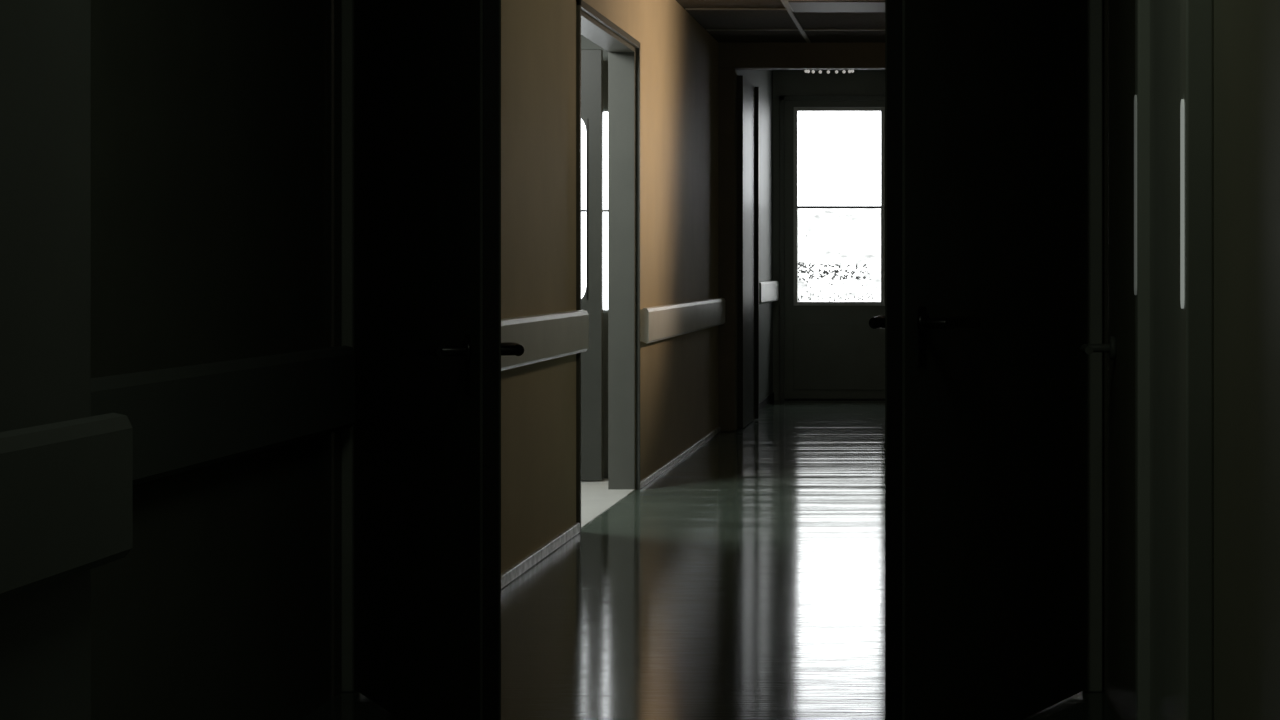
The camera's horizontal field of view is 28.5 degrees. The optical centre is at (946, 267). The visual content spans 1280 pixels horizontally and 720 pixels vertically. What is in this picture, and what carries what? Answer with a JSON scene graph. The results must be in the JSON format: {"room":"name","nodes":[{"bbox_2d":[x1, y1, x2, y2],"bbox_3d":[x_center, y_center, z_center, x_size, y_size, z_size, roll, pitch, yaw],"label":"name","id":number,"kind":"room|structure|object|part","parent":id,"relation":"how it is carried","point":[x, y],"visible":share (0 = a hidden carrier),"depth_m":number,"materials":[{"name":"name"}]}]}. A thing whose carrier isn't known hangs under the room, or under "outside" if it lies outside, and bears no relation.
{"room":"hospital interior","nodes":[
{"label":"hospital interior","id":0,"kind":"room"},
{"bbox_2d":[0,0,90,719],"bbox_3d":[-1.310,-0.200,2.430,0.380,2.500,1.660,0,0,0],"label":"wall","id":1,"kind":"structure","parent":0,"point":[45,45],"depth_m":3.09,"materials":[{"name":"grey paint"}]},
{"bbox_2d":[0,413,132,600],"bbox_3d":[-1.095,0.285,2.435,0.050,0.190,1.670,0,0,0],"label":"handrail","id":2,"kind":"object","parent":1,"relation":"attached to","point":[66,487],"visible":1,"depth_m":3.02,"materials":[{"name":"grey plastic"}]},
{"bbox_2d":[91,0,717,719],"bbox_3d":[-1.550,-0.200,7.250,0.160,2.500,17.500,0,0,0],"label":"wall","id":3,"kind":"structure","parent":0,"point":[216,124],"depth_m":5.57,"materials":[{"name":"paint"}]},
{"bbox_2d":[91,346,354,484],"bbox_3d":[-1.475,0.290,5.000,0.050,0.200,2.200,0,0,0],"label":"handrail","id":4,"kind":"object","parent":3,"relation":"attached to","point":[184,418],"visible":0.7,"depth_m":5.01,"materials":[{"name":"grey plastic"}]},
{"bbox_2d":[354,0,500,719],"bbox_3d":[-1.188,0.004,5.620,0.045,2.068,1.156,0,0,-26],"label":"leaf","id":5,"kind":"object","parent":3,"relation":"attached to","point":[418,64],"visible":1,"depth_m":5.54,"materials":[{"name":"laminate"}]},
{"bbox_2d":[416,343,445,356],"bbox_3d":[-1.080,0.172,5.208,0.031,0.027,0.170,0,0,-26],"label":"lever","id":6,"kind":"object","parent":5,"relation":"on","point":[422,349],"visible":1,"depth_m":5.16,"materials":[{"name":"brown metal"}]},
{"bbox_2d":[441,346,464,356],"bbox_3d":[-1.019,0.172,5.154,0.060,0.022,0.022,0,0,-26],"label":"spindle","id":7,"kind":"object","parent":5,"relation":"attached to","point":[448,350],"visible":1,"depth_m":5.14,"materials":[{"name":"brown metal"}]},
{"bbox_2d":[461,338,471,362],"bbox_3d":[-0.998,0.172,5.164,0.012,0.052,0.052,0,0,-26],"label":"rose","id":8,"kind":"object","parent":5,"relation":"attached to","point":[465,342],"visible":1,"depth_m":5.15,"materials":[{"name":"brown metal"}]},
{"bbox_2d":[465,334,471,394],"bbox_3d":[-0.992,0.200,5.167,0.006,0.125,0.044,0,0,-26],"label":"lock plate","id":9,"kind":"object","parent":5,"relation":"attached to","point":[468,366],"visible":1,"depth_m":5.15,"materials":[{"name":"black metal"}]},
{"bbox_2d":[501,345,518,355],"bbox_3d":[-0.925,0.172,5.199,0.060,0.022,0.022,0,0,-26],"label":"spindle","id":10,"kind":"object","parent":5,"relation":"attached to","point":[506,350],"visible":0.56,"depth_m":5.20,"materials":[{"name":"brown metal"}]},
{"bbox_2d":[501,342,523,355],"bbox_3d":[-0.930,0.172,5.281,0.031,0.027,0.170,0,0,-26],"label":"lever","id":11,"kind":"object","parent":10,"relation":"attached to","point":[521,348],"visible":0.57,"depth_m":5.21,"materials":[{"name":"brown metal"}]},
{"bbox_2d":[501,310,588,370],"bbox_3d":[-1.445,0.247,8.140,0.050,0.165,3.440,0,0,0],"label":"handrail","id":12,"kind":"object","parent":3,"relation":"attached to","point":[543,337],"visible":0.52,"depth_m":8.80,"materials":[{"name":"white plastic"}]},
{"bbox_2d":[576,0,639,531],"bbox_3d":[-1.528,-0.010,10.839,0.145,2.120,1.942,0,0,0],"label":"door frame","id":13,"kind":"structure","parent":3,"relation":"attached to","point":[621,55],"depth_m":11.76,"materials":[{"name":"metal"}]},
{"bbox_2d":[581,49,602,479],"bbox_3d":[-2.120,-0.015,12.203,0.860,2.110,0.045,0,0,0],"label":"leaf","id":14,"kind":"object","parent":13,"relation":"attached to","point":[591,59],"visible":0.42,"depth_m":12.18,"materials":[{"name":"grey laminate"}]},
{"bbox_2d":[581,119,585,298],"bbox_3d":[-1.870,-0.290,12.179,0.210,0.960,0.006,0,0,0],"label":"panel","id":15,"kind":"object","parent":14,"relation":"attached to","point":[583,127],"visible":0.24,"depth_m":12.18,"materials":[{"name":"clear glass"}]},
{"bbox_2d":[581,119,587,298],"bbox_3d":[-1.869,-0.290,12.175,0.223,0.880,0.010,0,0,0],"label":"bar","id":16,"kind":"object","parent":14,"relation":"attached to","point":[587,119],"visible":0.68,"depth_m":12.17,"materials":[{"name":"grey metal"}]},
{"bbox_2d":[501,427,720,588],"bbox_3d":[-1.464,1.029,11.200,0.021,0.042,9.600,0,0,0],"label":"baseboard","id":17,"kind":"structure","parent":3,"relation":"attached to","point":[526,563],"depth_m":9.34,"materials":[{"name":"plastic"}]},
{"bbox_2d":[640,298,724,343],"bbox_3d":[-1.445,0.275,13.900,0.050,0.170,4.100,0,0,0],"label":"handrail","id":18,"kind":"object","parent":3,"relation":"attached to","point":[657,323],"visible":1,"depth_m":13.21,"materials":[{"name":"white plastic"}]},
{"bbox_2d":[685,0,884,42],"bbox_3d":[-0.430,-1.448,11.225,2.060,0.012,9.450,0,0,0],"label":"grid","id":19,"kind":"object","parent":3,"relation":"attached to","point":[802,31],"depth_m":15.09,"materials":[{"name":"metal"}]},
{"bbox_2d":[581,35,607,477],"bbox_3d":[-2.700,-0.200,10.875,2.200,2.500,3.350,0,0,0],"label":"wall","id":20,"kind":"structure","parent":0,"point":[586,43],"depth_m":12.42,"materials":[{"name":"grey paint"}]},
{"bbox_3d":[-1.700,-0.285,12.410,0.200,1.070,0.020,0,0,0],"label":"window","id":21,"kind":"structure","parent":20,"relation":"in","visible":0},
{"bbox_2d":[603,112,607,309],"bbox_3d":[-1.700,-0.285,12.415,0.130,0.990,0.006,0,0,0],"label":"glazing","id":22,"kind":"object","parent":21,"relation":"attached to","point":[605,114],"visible":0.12,"depth_m":12.41,"materials":[{"name":"clear glass"}]},
{"bbox_2d":[302,400,1114,719],"bbox_3d":[-1.300,1.098,9.175,5.000,0.104,21.550,0,0,0],"label":"floor","id":23,"kind":"structure","parent":0,"point":[745,580],"depth_m":7.98,"materials":[{"name":"plastic"}]},
{"bbox_2d":[785,398,884,399],"bbox_3d":[-0.855,1.044,19.855,0.870,0.012,0.190,0,0,0],"label":"threshold","id":24,"kind":"object","parent":23,"relation":"on","point":[785,398],"visible":0.64,"depth_m":19.78,"materials":[{"name":"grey metal"}]},
{"bbox_2d":[737,70,772,401],"bbox_3d":[-1.492,-0.260,17.975,0.215,2.620,3.650,0,0,0],"label":"wall","id":25,"kind":"structure","parent":0,"point":[763,79],"depth_m":18.99,"materials":[{"name":"white paint"}]},
{"bbox_2d":[737,76,754,427],"bbox_3d":[-1.347,-0.105,16.680,0.045,2.290,1.040,0,0,0],"label":"leaf","id":26,"kind":"object","parent":25,"relation":"attached to","point":[745,89],"visible":1,"depth_m":16.36,"materials":[{"name":"grey laminate"}]},
{"bbox_2d":[755,87,758,418],"bbox_3d":[-1.312,-0.105,17.185,0.025,2.290,0.030,0,0,0],"label":"strip","id":27,"kind":"object","parent":26,"relation":"attached to","point":[756,88],"visible":1,"depth_m":17.17,"materials":[{"name":"grey metal"}]},
{"bbox_2d":[759,392,773,410],"bbox_3d":[-1.383,1.020,18.500,0.015,0.060,2.600,0,0,0],"label":"baseboard","id":28,"kind":"structure","parent":25,"relation":"attached to","point":[770,398],"depth_m":18.96,"materials":[{"name":"grey"}]},
{"bbox_2d":[759,281,778,303],"bbox_3d":[-1.360,0.180,18.840,0.050,0.160,1.880,0,0,0],"label":"handrail","id":29,"kind":"object","parent":25,"relation":"attached to","point":[768,290],"visible":0.79,"depth_m":18.62,"materials":[{"name":"white plastic"}]},
{"bbox_2d":[676,0,884,70],"bbox_3d":[-1.300,-1.560,9.175,5.000,0.220,21.550,0,0,0],"label":"ceiling","id":30,"kind":"structure","parent":0,"point":[708,19],"depth_m":14.70,"materials":[{"name":"tile"}]},
{"bbox_2d":[784,0,884,11],"bbox_3d":[-0.587,-1.447,13.595,0.575,0.046,0.590,0,0,0],"label":"panel light","id":31,"kind":"object","parent":30,"relation":"in","point":[793,5],"depth_m":13.50,"materials":[{"name":"white plastic"}]},
{"bbox_2d":[718,42,884,430],"bbox_3d":[-0.425,-0.260,16.075,2.350,2.620,0.150,0,0,0],"label":"wall","id":32,"kind":"structure","parent":0,"point":[732,56],"depth_m":16.00,"materials":[{"name":"paint"}]},
{"bbox_2d":[773,71,884,399],"bbox_3d":[-0.375,-0.260,19.875,2.250,2.620,0.150,0,0,0],"label":"wall","id":33,"kind":"structure","parent":0,"point":[785,83],"depth_m":19.80,"materials":[{"name":"grey paint"}]},
{"bbox_2d":[780,96,884,399],"bbox_3d":[-0.855,-0.160,19.835,0.950,2.420,0.130,0,0,0],"label":"frame","id":34,"kind":"object","parent":33,"relation":"attached to","point":[783,99],"visible":0.52,"depth_m":19.77,"materials":[{"name":"grey paint"}]},
{"bbox_2d":[785,101,884,397],"bbox_3d":[-0.855,-0.140,19.830,0.870,2.380,0.060,0,0,0],"label":"leaf","id":35,"kind":"object","parent":33,"relation":"attached to","point":[794,315],"visible":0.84,"depth_m":19.80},
{"bbox_2d":[797,206,880,207],"bbox_3d":[-0.858,-0.484,19.825,0.665,0.019,0.030,0,0,0],"label":"bar","id":36,"kind":"object","parent":35,"relation":"attached to","point":[797,206],"visible":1,"depth_m":19.81,"materials":[{"name":"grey metal"}]},
{"bbox_2d":[794,325,884,389],"bbox_3d":[-0.855,0.710,19.797,0.730,0.520,0.006,0,0,0],"label":"panel","id":37,"kind":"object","parent":35,"relation":"attached to","point":[826,357],"depth_m":19.79,"materials":[{"name":"black metal"}]},
{"bbox_2d":[794,107,884,305],"bbox_3d":[-0.858,-0.490,19.793,0.725,1.580,0.015,0,0,0],"label":"bead","id":38,"kind":"object","parent":35,"relation":"attached to","point":[882,109],"visible":1,"depth_m":19.78,"materials":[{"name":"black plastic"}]},
{"bbox_2d":[805,70,853,73],"bbox_3d":[-0.850,-1.482,18.000,0.440,0.177,0.440,0,0,0],"label":"ceiling light","id":39,"kind":"object","parent":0,"point":[806,71],"depth_m":17.86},
{"bbox_2d":[1102,0,1103,689],"bbox_3d":[-0.440,-0.200,6.280,2.380,2.500,0.160,0,0,0],"label":"wall","id":40,"kind":"structure","parent":0,"point":[1102,0],"depth_m":6.20,"materials":[{"name":"black paint"}]},
{"bbox_2d":[341,0,1101,691],"bbox_3d":[-0.557,-0.015,6.270,1.885,2.130,0.220,0,0,0],"label":"door frame","id":41,"kind":"structure","parent":40,"relation":"attached to","point":[1094,7],"depth_m":6.16,"materials":[{"name":"paint"}]},
{"bbox_2d":[1104,0,1279,719],"bbox_3d":[0.455,-0.200,2.350,0.130,2.500,7.700,0,0,0],"label":"wall","id":42,"kind":"structure","parent":0,"point":[1246,33],"depth_m":3.44,"materials":[{"name":"green paint"}]},
{"bbox_2d":[885,0,1086,719],"bbox_3d":[0.109,0.004,5.620,0.046,2.068,1.126,0,0,23],"label":"leaf","id":43,"kind":"object","parent":42,"relation":"attached to","point":[994,92],"visible":1,"depth_m":5.55,"materials":[{"name":"laminate"}]},
{"bbox_2d":[873,318,884,327],"bbox_3d":[-0.123,0.115,5.199,0.060,0.022,0.022,0,0,23],"label":"spindle","id":44,"kind":"object","parent":43,"relation":"attached to","point":[880,322],"visible":0.45,"depth_m":5.20,"materials":[{"name":"brown metal"}]},
{"bbox_2d":[869,316,884,328],"bbox_3d":[-0.122,0.115,5.280,0.031,0.027,0.170,0,0,22],"label":"lever","id":45,"kind":"object","parent":44,"relation":"attached to","point":[872,319],"visible":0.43,"depth_m":5.20,"materials":[{"name":"brown metal"}]},
{"bbox_2d":[917,311,929,335],"bbox_3d":[-0.048,0.115,5.168,0.012,0.052,0.052,0,0,23],"label":"rose","id":46,"kind":"object","parent":43,"relation":"attached to","point":[923,315],"visible":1,"depth_m":5.15,"materials":[{"name":"brown metal"}]},
{"bbox_2d":[924,318,945,328],"bbox_3d":[-0.026,0.115,5.158,0.060,0.022,0.022,0,0,23],"label":"spindle","id":47,"kind":"object","parent":43,"relation":"attached to","point":[930,323],"visible":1,"depth_m":5.15,"materials":[{"name":"brown metal"}]},
{"bbox_2d":[1080,336,1115,359],"bbox_3d":[0.347,0.185,5.689,0.085,0.056,0.178,0,0,0],"label":"handle","id":48,"kind":"object","parent":42,"relation":"attached to","point":[1088,349],"visible":1,"depth_m":5.73,"materials":[{"name":"grey paint"}]},
{"bbox_3d":[0.318,0.185,5.675,0.025,0.020,0.151,0,0,0],"label":"lever","id":49,"kind":"part","parent":48,"relation":"part of","materials":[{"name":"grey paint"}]},
{"bbox_2d":[1134,95,1136,294],"bbox_3d":[0.350,-0.135,4.600,0.006,0.370,0.036,0,0,0],"label":"panel","id":50,"kind":"object","parent":42,"relation":"attached to","point":[1135,96],"visible":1,"depth_m":4.58,"materials":[{"name":"clear glass"}]},
{"bbox_2d":[1150,0,1179,719],"bbox_3d":[0.381,-0.005,4.155,0.018,2.090,0.830,0,0,0],"label":"leaf","id":51,"kind":"object","parent":42,"relation":"attached to","point":[1164,14],"visible":0.5,"depth_m":4.27,"materials":[{"name":"paint"}]},
{"bbox_2d":[1180,99,1183,308],"bbox_3d":[0.350,-0.095,3.685,0.006,0.310,0.032,0,0,0],"label":"panel","id":52,"kind":"object","parent":51,"relation":"attached to","point":[1182,100],"visible":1,"depth_m":3.68,"materials":[{"name":"white"}]},
{"bbox_2d":[1135,0,1212,719],"bbox_3d":[0.370,-0.030,4.135,0.040,2.160,0.990,0,0,0],"label":"frame","id":53,"kind":"object","parent":42,"relation":"attached to","point":[1196,16],"visible":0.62,"depth_m":3.64,"materials":[{"name":"paint"}]},
{"label":"outside","id":54,"kind":"structure","parent":0,"visible":0},
{"bbox_2d":[798,111,880,205],"bbox_3d":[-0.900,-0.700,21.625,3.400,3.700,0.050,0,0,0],"label":"window pane","id":55,"kind":"structure","parent":54,"point":[833,173],"depth_m":21.60,"materials":[{"name":"white"}]},
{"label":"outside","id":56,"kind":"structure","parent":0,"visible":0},
{"bbox_3d":[-0.900,1.150,20.725,3.400,0.100,1.550,0,0,0],"label":"snowy ground","id":57,"kind":"structure","parent":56,"visible":0},
{"bbox_2d":[798,137,876,301],"bbox_3d":[-0.930,-0.004,21.001,0.864,2.207,0.218,0,0,0],"label":"hedge","id":58,"kind":"object","parent":57,"relation":"on","point":[801,265],"visible":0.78,"depth_m":21.00,"materials":[{"name":"green plant"}]},
{"bbox_2d":[798,208,880,301],"bbox_3d":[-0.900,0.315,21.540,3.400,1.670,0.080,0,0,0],"label":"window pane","id":59,"kind":"structure","parent":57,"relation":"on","point":[831,239],"depth_m":21.50,"materials":[{"name":"grey"}]}
]}

